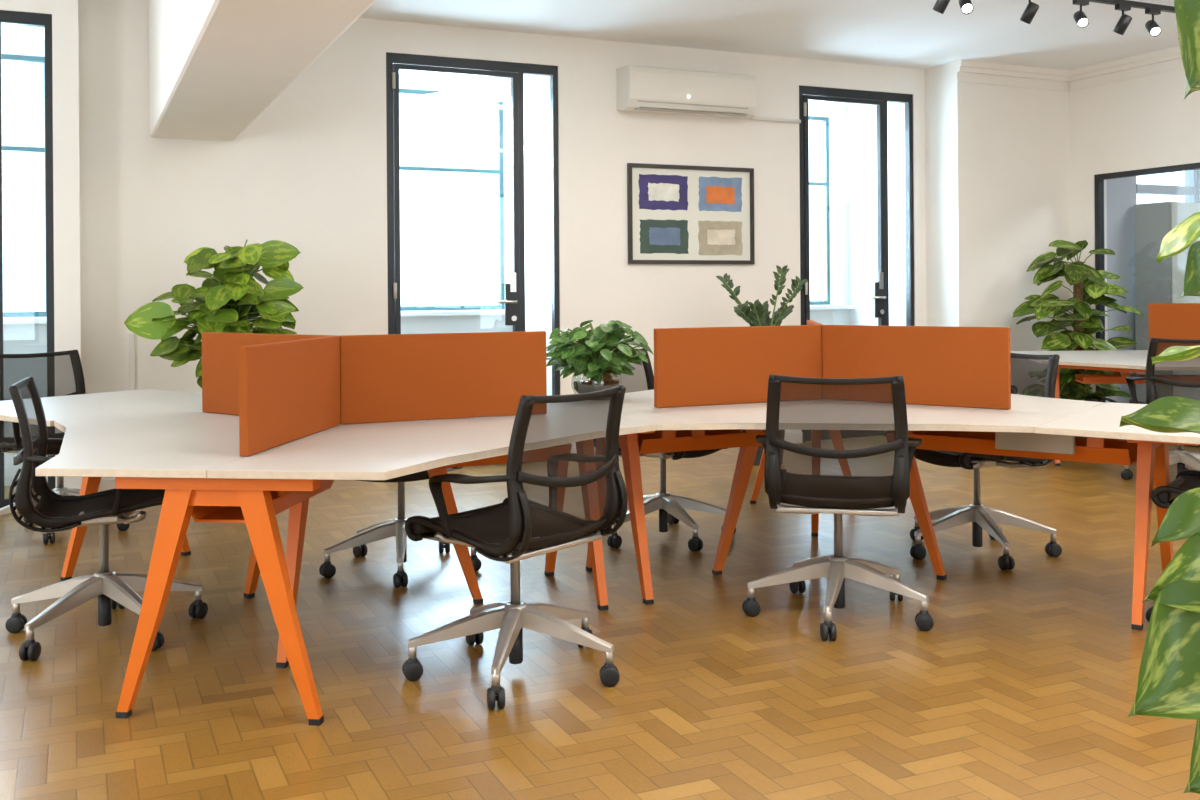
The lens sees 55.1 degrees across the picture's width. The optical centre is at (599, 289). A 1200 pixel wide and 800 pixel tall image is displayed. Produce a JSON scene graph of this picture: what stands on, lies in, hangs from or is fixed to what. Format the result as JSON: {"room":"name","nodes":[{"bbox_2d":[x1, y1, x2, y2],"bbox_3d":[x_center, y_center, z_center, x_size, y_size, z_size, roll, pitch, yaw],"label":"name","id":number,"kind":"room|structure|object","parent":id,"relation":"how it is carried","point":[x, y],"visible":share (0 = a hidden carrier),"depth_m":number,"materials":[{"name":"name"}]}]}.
{"room":"open-plan office","nodes":[
{"label":"open-plan office","id":0,"kind":"room"},
{"bbox_2d":[1,36,47,485],"bbox_3d":[-4.181,-0.280,7.340,1.523,3.120,0.300,0,0,-24],"label":"wall","id":1,"kind":"structure","parent":0,"point":[21,335],"depth_m":7.54,"materials":[{"name":"white paint"}]},
{"bbox_2d":[1,54,46,316],"bbox_3d":[-4.125,-0.680,7.428,1.043,1.720,0.050,0,0,-24],"label":"window","id":2,"kind":"structure","parent":1,"relation":"in","point":[4,57],"depth_m":7.58,"materials":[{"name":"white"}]},
{"bbox_2d":[399,74,512,333],"bbox_3d":[-1.252,-0.301,8.999,1.523,3.120,0.290,0,0,-24],"label":"wall","id":3,"kind":"structure","parent":0,"point":[427,321],"depth_m":9.12,"materials":[{"name":"white paint"}]},
{"bbox_2d":[399,88,504,310],"bbox_3d":[-1.225,-0.701,9.068,0.973,1.720,0.050,0,0,-24],"label":"window","id":4,"kind":"structure","parent":3,"relation":"in","point":[500,141],"depth_m":9.21,"materials":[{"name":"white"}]},
{"bbox_2d":[0,0,1070,488],"bbox_3d":[-1.341,-0.300,8.168,11.430,3.120,1.150,0,0,-24],"label":"wall","id":5,"kind":"structure","parent":0,"point":[991,163],"depth_m":8.52,"materials":[{"name":"paint"}]},
{"bbox_2d":[0,10,54,507],"bbox_3d":[-3.798,-0.172,6.501,1.283,2.900,0.161,0,0,-24],"label":"door","id":6,"kind":"structure","parent":5,"relation":"in","point":[16,18],"depth_m":6.77,"materials":[{"name":"black"}]},
{"bbox_2d":[128,333,134,389],"bbox_3d":[-2.941,0.727,7.227,0.035,0.910,0.028,0,0,-25],"label":"cable trunking","id":7,"kind":"object","parent":5,"relation":"attached to","point":[131,336],"visible":0.44,"depth_m":7.22,"materials":[{"name":"white plastic"}]},
{"bbox_2d":[148,0,376,140],"bbox_3d":[-0.925,-1.421,3.663,0.515,0.884,8.200,0,0,-24],"label":"beam","id":8,"kind":"structure","parent":5,"relation":"attached to","point":[215,66],"depth_m":5.02,"materials":[{"name":"paint"}]},
{"bbox_2d":[98,447,739,491],"bbox_3d":[-1.184,1.214,7.850,11.430,0.090,0.404,0,0,-24],"label":"baseboard","id":9,"kind":"structure","parent":5,"relation":"attached to","point":[107,484],"depth_m":7.17,"materials":[{"name":"paint"}]},
{"bbox_2d":[386,52,559,394],"bbox_3d":[-0.875,-0.194,8.175,1.283,2.900,0.161,0,0,-24],"label":"door","id":10,"kind":"structure","parent":5,"relation":"in","point":[514,301],"depth_m":8.29,"materials":[{"name":"black metal"}]},
{"bbox_2d":[616,65,756,117],"bbox_3d":[0.671,-1.502,8.771,1.097,0.325,0.228,0,0,-25],"label":"air conditioner","id":11,"kind":"object","parent":5,"relation":"attached to","point":[639,88],"visible":1,"depth_m":8.65,"materials":[{"name":"white plastic"}]},
{"bbox_2d":[627,163,754,263],"bbox_3d":[0.715,-0.580,8.896,1.104,0.760,0.030,0,0,-24],"label":"picture frame","id":12,"kind":"object","parent":5,"relation":"attached to","point":[677,214],"visible":1,"depth_m":8.89,"materials":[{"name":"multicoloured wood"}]},
{"bbox_2d":[745,116,800,122],"bbox_3d":[1.384,-1.363,9.188,0.510,0.037,0.032,0,0,-24],"label":"pipe cover","id":13,"kind":"object","parent":5,"relation":"attached to","point":[752,117],"visible":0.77,"depth_m":9.18,"materials":[{"name":"white plastic"}]},
{"bbox_2d":[799,85,913,325],"bbox_3d":[2.159,-0.216,9.558,1.166,2.900,0.161,0,0,-24],"label":"door","id":14,"kind":"structure","parent":5,"relation":"in","point":[881,288],"depth_m":9.67,"materials":[{"name":"black metal"}]},
{"bbox_2d":[0,439,1199,799],"bbox_3d":[2.350,1.233,4.812,18.924,0.001,16.508,0,0,0],"label":"floor","id":15,"kind":"structure","parent":0,"point":[1022,684],"depth_m":3.76,"materials":[{"name":"brown wood"}]},
{"bbox_2d":[0,350,129,543],"bbox_3d":[-2.878,0.802,6.099,0.678,0.938,0.711,0,0,38],"label":"office chair","id":16,"kind":"object","parent":15,"relation":"on","point":[60,373],"visible":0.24,"depth_m":6.22,"materials":[{"name":"fabric"}]},
{"bbox_2d":[5,376,207,660],"bbox_3d":[-1.829,0.794,4.265,0.706,0.938,0.689,0,0,-20],"label":"office chair","id":17,"kind":"object","parent":15,"relation":"on","point":[35,501],"visible":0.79,"depth_m":4.21,"materials":[{"name":"fabric"}]},
{"bbox_2d":[124,239,302,387],"bbox_3d":[-2.206,0.486,6.712,1.029,1.559,0.672,0,0,0],"label":"pothos","id":18,"kind":"object","parent":15,"relation":"on","point":[227,301],"visible":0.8,"depth_m":6.59,"materials":[{"name":"green plant"}]},
{"bbox_2d":[35,331,656,725],"bbox_3d":[-1.071,0.716,4.374,2.575,1.083,2.270,0,0,0],"label":"desk","id":19,"kind":"object","parent":15,"relation":"on","point":[281,418],"visible":0.83,"depth_m":3.94,"materials":[{"name":"white laminate"}]},
{"bbox_2d":[0,389,201,425],"bbox_3d":[-2.306,0.551,5.360,1.048,0.052,1.080,0,0,37],"label":"table","id":20,"kind":"object","parent":19,"relation":"attached to","point":[131,401],"visible":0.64,"depth_m":5.30,"materials":[{"name":"white laminate"}]},
{"bbox_2d":[35,409,246,477],"bbox_3d":[-1.462,0.531,4.191,1.002,0.024,1.902,0,0,-23],"label":"countertop","id":21,"kind":"structure","parent":19,"relation":"on","point":[167,443],"depth_m":3.84,"materials":[{"name":"white laminate"}]},
{"bbox_2d":[191,480,333,522],"bbox_3d":[-1.077,0.616,3.729,0.270,0.153,0.610,0,0,7],"label":"cable tray","id":22,"kind":"object","parent":19,"relation":"on","point":[282,500],"depth_m":3.54,"materials":[{"name":"orange metal"}]},
{"bbox_2d":[176,406,515,424],"bbox_3d":[-0.938,0.527,4.929,1.889,0.024,1.075,0,0,0],"label":"countertop","id":23,"kind":"structure","parent":19,"relation":"on","point":[198,408],"depth_m":4.98,"materials":[{"name":"white laminate"}]},
{"bbox_2d":[207,416,656,479],"bbox_3d":[-0.598,0.524,4.090,1.002,0.024,1.902,0,0,37],"label":"countertop","id":24,"kind":"structure","parent":19,"relation":"on","point":[388,450],"depth_m":3.69,"materials":[{"name":"white laminate"}]},
{"bbox_2d":[437,454,507,468],"bbox_3d":[-0.418,0.612,4.642,0.550,0.153,0.270,0,0,-23],"label":"cable tray","id":25,"kind":"object","parent":19,"relation":"on","point":[502,459],"depth_m":4.51,"materials":[{"name":"metal"}]},
{"bbox_2d":[319,467,481,587],"bbox_3d":[-0.869,0.787,5.184,0.696,0.938,0.723,0,0,7],"label":"office chair","id":26,"kind":"object","parent":15,"relation":"on","point":[394,527],"visible":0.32,"depth_m":5.09,"materials":[{"name":"plastic"}]},
{"bbox_2d":[402,385,627,708],"bbox_3d":[-0.258,0.783,3.795,0.710,0.938,0.686,0,0,40],"label":"office chair","id":27,"kind":"object","parent":15,"relation":"on","point":[563,477],"visible":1,"depth_m":3.64,"materials":[{"name":"fabric"}]},
{"bbox_2d":[603,348,735,551],"bbox_3d":[0.295,0.779,5.801,0.691,0.938,0.698,0,0,37],"label":"office chair","id":28,"kind":"object","parent":15,"relation":"on","point":[671,507],"visible":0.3,"depth_m":5.78,"materials":[{"name":"plastic"}]},
{"bbox_2d":[716,265,807,465],"bbox_3d":[1.181,0.533,8.250,0.680,1.418,0.356,0,0,0],"label":"plant","id":29,"kind":"object","parent":15,"relation":"on","point":[759,314],"visible":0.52,"depth_m":8.25,"materials":[{"name":"green plant"}]},
{"bbox_2d":[742,374,933,640],"bbox_3d":[0.895,0.774,4.380,0.704,0.938,0.691,0,0,13],"label":"office chair","id":30,"kind":"object","parent":15,"relation":"on","point":[836,446],"visible":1,"depth_m":4.17,"materials":[{"name":"fabric"}]},
{"bbox_2d":[586,320,1172,629],"bbox_3d":[0.969,0.701,5.255,2.102,1.083,2.786,0,0,-23],"label":"desk","id":31,"kind":"object","parent":15,"relation":"on","point":[711,383],"visible":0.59,"depth_m":4.92,"materials":[{"name":"white laminate"}]},
{"bbox_2d":[546,320,652,393],"bbox_3d":[-0.018,0.324,5.345,0.528,0.367,0.418,0,0,0],"label":"plant","id":32,"kind":"object","parent":31,"relation":"on","point":[591,356],"visible":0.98,"depth_m":5.29,"materials":[{"name":"green plant"}]},
{"bbox_2d":[619,429,765,453],"bbox_3d":[0.406,0.606,4.998,0.610,0.153,0.270,0,0,-23],"label":"cable tray","id":33,"kind":"object","parent":31,"relation":"on","point":[660,441],"depth_m":4.90,"materials":[{"name":"orange metal"}]},
{"bbox_2d":[622,389,764,409],"bbox_3d":[0.613,0.515,5.562,1.002,0.024,1.902,0,0,37],"label":"countertop","id":34,"kind":"structure","parent":31,"relation":"on","point":[640,399],"depth_m":5.25,"materials":[{"name":"white laminate"}]},
{"bbox_2d":[621,402,1072,432],"bbox_3d":[0.952,0.513,4.723,1.889,0.024,1.075,0,0,0],"label":"countertop","id":35,"kind":"structure","parent":31,"relation":"on","point":[748,415],"depth_m":4.50,"materials":[{"name":"white laminate"}]},
{"bbox_2d":[913,394,1104,413],"bbox_3d":[1.477,0.509,5.461,1.002,0.024,1.902,0,0,-23],"label":"countertop","id":36,"kind":"structure","parent":31,"relation":"on","point":[1018,402],"depth_m":4.96,"materials":[{"name":"white laminate"}]},
{"bbox_2d":[908,430,1137,465],"bbox_3d":[1.694,0.596,4.758,0.970,0.153,0.270,0,0,37],"label":"cable tray","id":37,"kind":"object","parent":31,"relation":"on","point":[1030,445],"depth_m":4.58,"materials":[{"name":"orange metal"}]},
{"bbox_2d":[1035,402,1199,445],"bbox_3d":[2.148,0.518,4.420,0.618,0.052,1.080,0,0,37],"label":"table","id":38,"kind":"object","parent":31,"relation":"attached to","point":[1103,420],"visible":0.72,"depth_m":4.14,"materials":[{"name":"white laminate"}]},
{"bbox_2d":[910,353,1061,569],"bbox_3d":[1.744,0.768,5.411,0.676,0.938,0.708,0,0,-21],"label":"office chair","id":39,"kind":"object","parent":15,"relation":"on","point":[1031,375],"visible":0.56,"depth_m":5.35,"materials":[{"name":"plastic"}]},
{"bbox_2d":[1013,240,1143,437],"bbox_3d":[3.868,0.407,9.396,0.929,1.630,0.638,0,0,0],"label":"pothos","id":40,"kind":"object","parent":15,"relation":"on","point":[1089,286],"visible":0.78,"depth_m":9.31,"materials":[{"name":"green plant"}]},
{"bbox_2d":[1011,303,1199,465],"bbox_3d":[4.030,0.658,8.060,1.950,1.125,2.120,0,0,0],"label":"desk","id":41,"kind":"object","parent":15,"relation":"on","point":[1165,320],"visible":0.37,"depth_m":8.17,"materials":[{"name":"white laminate"}]},
{"bbox_2d":[1011,350,1147,369],"bbox_3d":[4.029,0.491,8.060,1.950,0.024,2.120,0,0,0],"label":"countertop","id":42,"kind":"structure","parent":41,"relation":"on","point":[1127,359],"depth_m":8.18,"materials":[{"name":"white laminate"}]},
{"bbox_2d":[1076,371,1145,383],"bbox_3d":[4.014,0.574,7.981,1.299,0.143,0.236,0,0,10],"label":"cable tray","id":43,"kind":"object","parent":41,"relation":"on","point":[1117,377],"depth_m":7.97,"materials":[{"name":"orange metal"}]},
{"bbox_2d":[1119,0,1199,793],"bbox_3d":[1.119,0.377,1.848,0.770,1.730,0.623,0,0,0],"label":"pothos","id":44,"kind":"object","parent":15,"relation":"on","point":[1168,684],"visible":1,"depth_m":1.67,"materials":[{"name":"plant"}]},
{"bbox_2d":[1121,337,1199,479],"bbox_3d":[3.655,0.754,7.172,0.696,0.938,0.723,0,0,12],"label":"office chair","id":45,"kind":"object","parent":15,"relation":"on","point":[1165,378],"visible":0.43,"depth_m":6.97,"materials":[{"name":"fabric"}]},
{"bbox_2d":[1134,202,1199,401],"bbox_3d":[5.567,0.219,10.415,1.540,1.980,0.405,0,0,-24],"label":"storage cabinet","id":46,"kind":"object","parent":15,"relation":"on","point":[1163,282],"visible":0.42,"depth_m":10.09,"materials":[{"name":"grey laminate"}]},
{"bbox_2d":[1145,470,1199,621],"bbox_3d":[2.407,0.763,4.237,0.690,0.938,0.711,0,0,37],"label":"office chair","id":47,"kind":"object","parent":15,"relation":"on","point":[1162,496],"visible":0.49,"depth_m":4.25,"materials":[{"name":"plastic"}]},
{"bbox_2d":[359,0,1179,69],"bbox_3d":[2.212,-1.936,4.709,15.350,0.100,10.400,0,0,-24],"label":"ceiling","id":48,"kind":"structure","parent":0,"point":[894,33],"depth_m":8.18,"materials":[{"name":"white paint"}]},
{"bbox_2d":[1089,0,1174,12],"bbox_3d":[2.817,-1.846,7.062,4.300,0.090,0.036,0,0,-24],"label":"ceiling track","id":49,"kind":"object","parent":48,"relation":"hanging from","point":[1134,4],"visible":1,"depth_m":7.32,"materials":[{"name":"black metal"}]},
{"bbox_2d":[933,0,949,13],"bbox_3d":[1.991,-1.700,6.687,0.109,0.189,0.095,0,0,0],"label":"spotlight","id":50,"kind":"object","parent":49,"relation":"hanging from","point":[940,6],"visible":1,"depth_m":6.67,"materials":[{"name":"black metal"}]},
{"bbox_2d":[959,0,972,13],"bbox_3d":[2.148,-1.704,6.754,0.093,0.183,0.129,0,0,24],"label":"spotlight","id":51,"kind":"object","parent":49,"relation":"hanging from","point":[966,6],"visible":1,"depth_m":6.72,"materials":[{"name":"black metal"}]},
{"bbox_2d":[1020,0,1038,23],"bbox_3d":[2.602,-1.705,6.965,0.109,0.189,0.095,0,0,0],"label":"spotlight","id":52,"kind":"object","parent":49,"relation":"hanging from","point":[1032,8],"visible":1,"depth_m":6.94,"materials":[{"name":"black metal"}]},
{"bbox_2d":[1073,0,1088,27],"bbox_3d":[2.984,-1.710,7.135,0.093,0.183,0.129,0,0,24],"label":"spotlight","id":53,"kind":"object","parent":49,"relation":"hanging from","point":[1080,18],"visible":1,"depth_m":7.11,"materials":[{"name":"black metal"}]},
{"bbox_2d":[1113,4,1131,34],"bbox_3d":[3.312,-1.710,7.289,0.109,0.189,0.095,0,0,0],"label":"spotlight","id":54,"kind":"object","parent":49,"relation":"hanging from","point":[1124,21],"visible":1,"depth_m":7.27,"materials":[{"name":"black metal"}]},
{"bbox_2d":[1145,8,1160,36],"bbox_3d":[3.556,-1.714,7.396,0.093,0.183,0.129,0,0,24],"label":"spotlight","id":55,"kind":"object","parent":49,"relation":"hanging from","point":[1153,28],"visible":1,"depth_m":7.37,"materials":[{"name":"black metal"}]},
{"bbox_2d":[808,104,860,324],"bbox_3d":[1.782,-0.323,10.382,1.406,3.120,0.290,0,0,-24],"label":"wall","id":56,"kind":"structure","parent":0,"point":[844,308],"depth_m":10.59,"materials":[{"name":"white paint"}]},
{"bbox_2d":[808,116,829,304],"bbox_3d":[1.759,-0.723,10.428,0.746,1.720,0.050,0,0,-25],"label":"window","id":57,"kind":"structure","parent":56,"relation":"in","point":[826,193],"depth_m":10.55,"materials":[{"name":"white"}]},
{"bbox_2d":[1069,58,1199,402],"bbox_3d":[6.053,-0.354,5.905,0.150,3.120,9.100,0,0,-24],"label":"wall","id":58,"kind":"structure","parent":0,"point":[1144,122],"depth_m":9.50,"materials":[{"name":"paint"}]},
{"bbox_2d":[957,46,1183,90],"bbox_3d":[5.405,-1.825,5.615,1.250,0.170,9.100,0,0,-24],"label":"trim","id":59,"kind":"structure","parent":58,"relation":"attached to","point":[1173,53],"depth_m":9.61,"materials":[{"name":"paint"}]},
{"bbox_2d":[1094,162,1199,446],"bbox_3d":[5.185,0.112,7.731,0.060,2.200,4.545,0,0,-24],"label":"window","id":60,"kind":"structure","parent":58,"relation":"in","point":[1099,179],"depth_m":9.75,"materials":[{"name":"black metal"}]},
{"bbox_2d":[1106,169,1199,402],"bbox_3d":[7.009,-0.361,8.291,3.570,3.120,5.850,0,0,-24],"label":"wall","id":61,"kind":"structure","parent":0,"point":[1120,191],"depth_m":10.28,"materials":[{"name":"grey"}]},
{"bbox_2d":[1135,170,1196,203],"bbox_3d":[5.172,-0.588,10.559,0.830,1.600,0.080,0,0,-24],"label":"window","id":62,"kind":"structure","parent":61,"relation":"in","point":[1191,190],"depth_m":10.57,"materials":[{"name":"grey"}]},
{"label":"outside","id":63,"kind":"structure","parent":0,"visible":0},
{"bbox_2d":[1,60,1144,311],"bbox_3d":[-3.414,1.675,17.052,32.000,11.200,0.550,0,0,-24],"label":"window glass","id":64,"kind":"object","parent":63,"point":[449,221],"visible":0.02,"depth_m":17.30,"materials":[{"name":"grey"}]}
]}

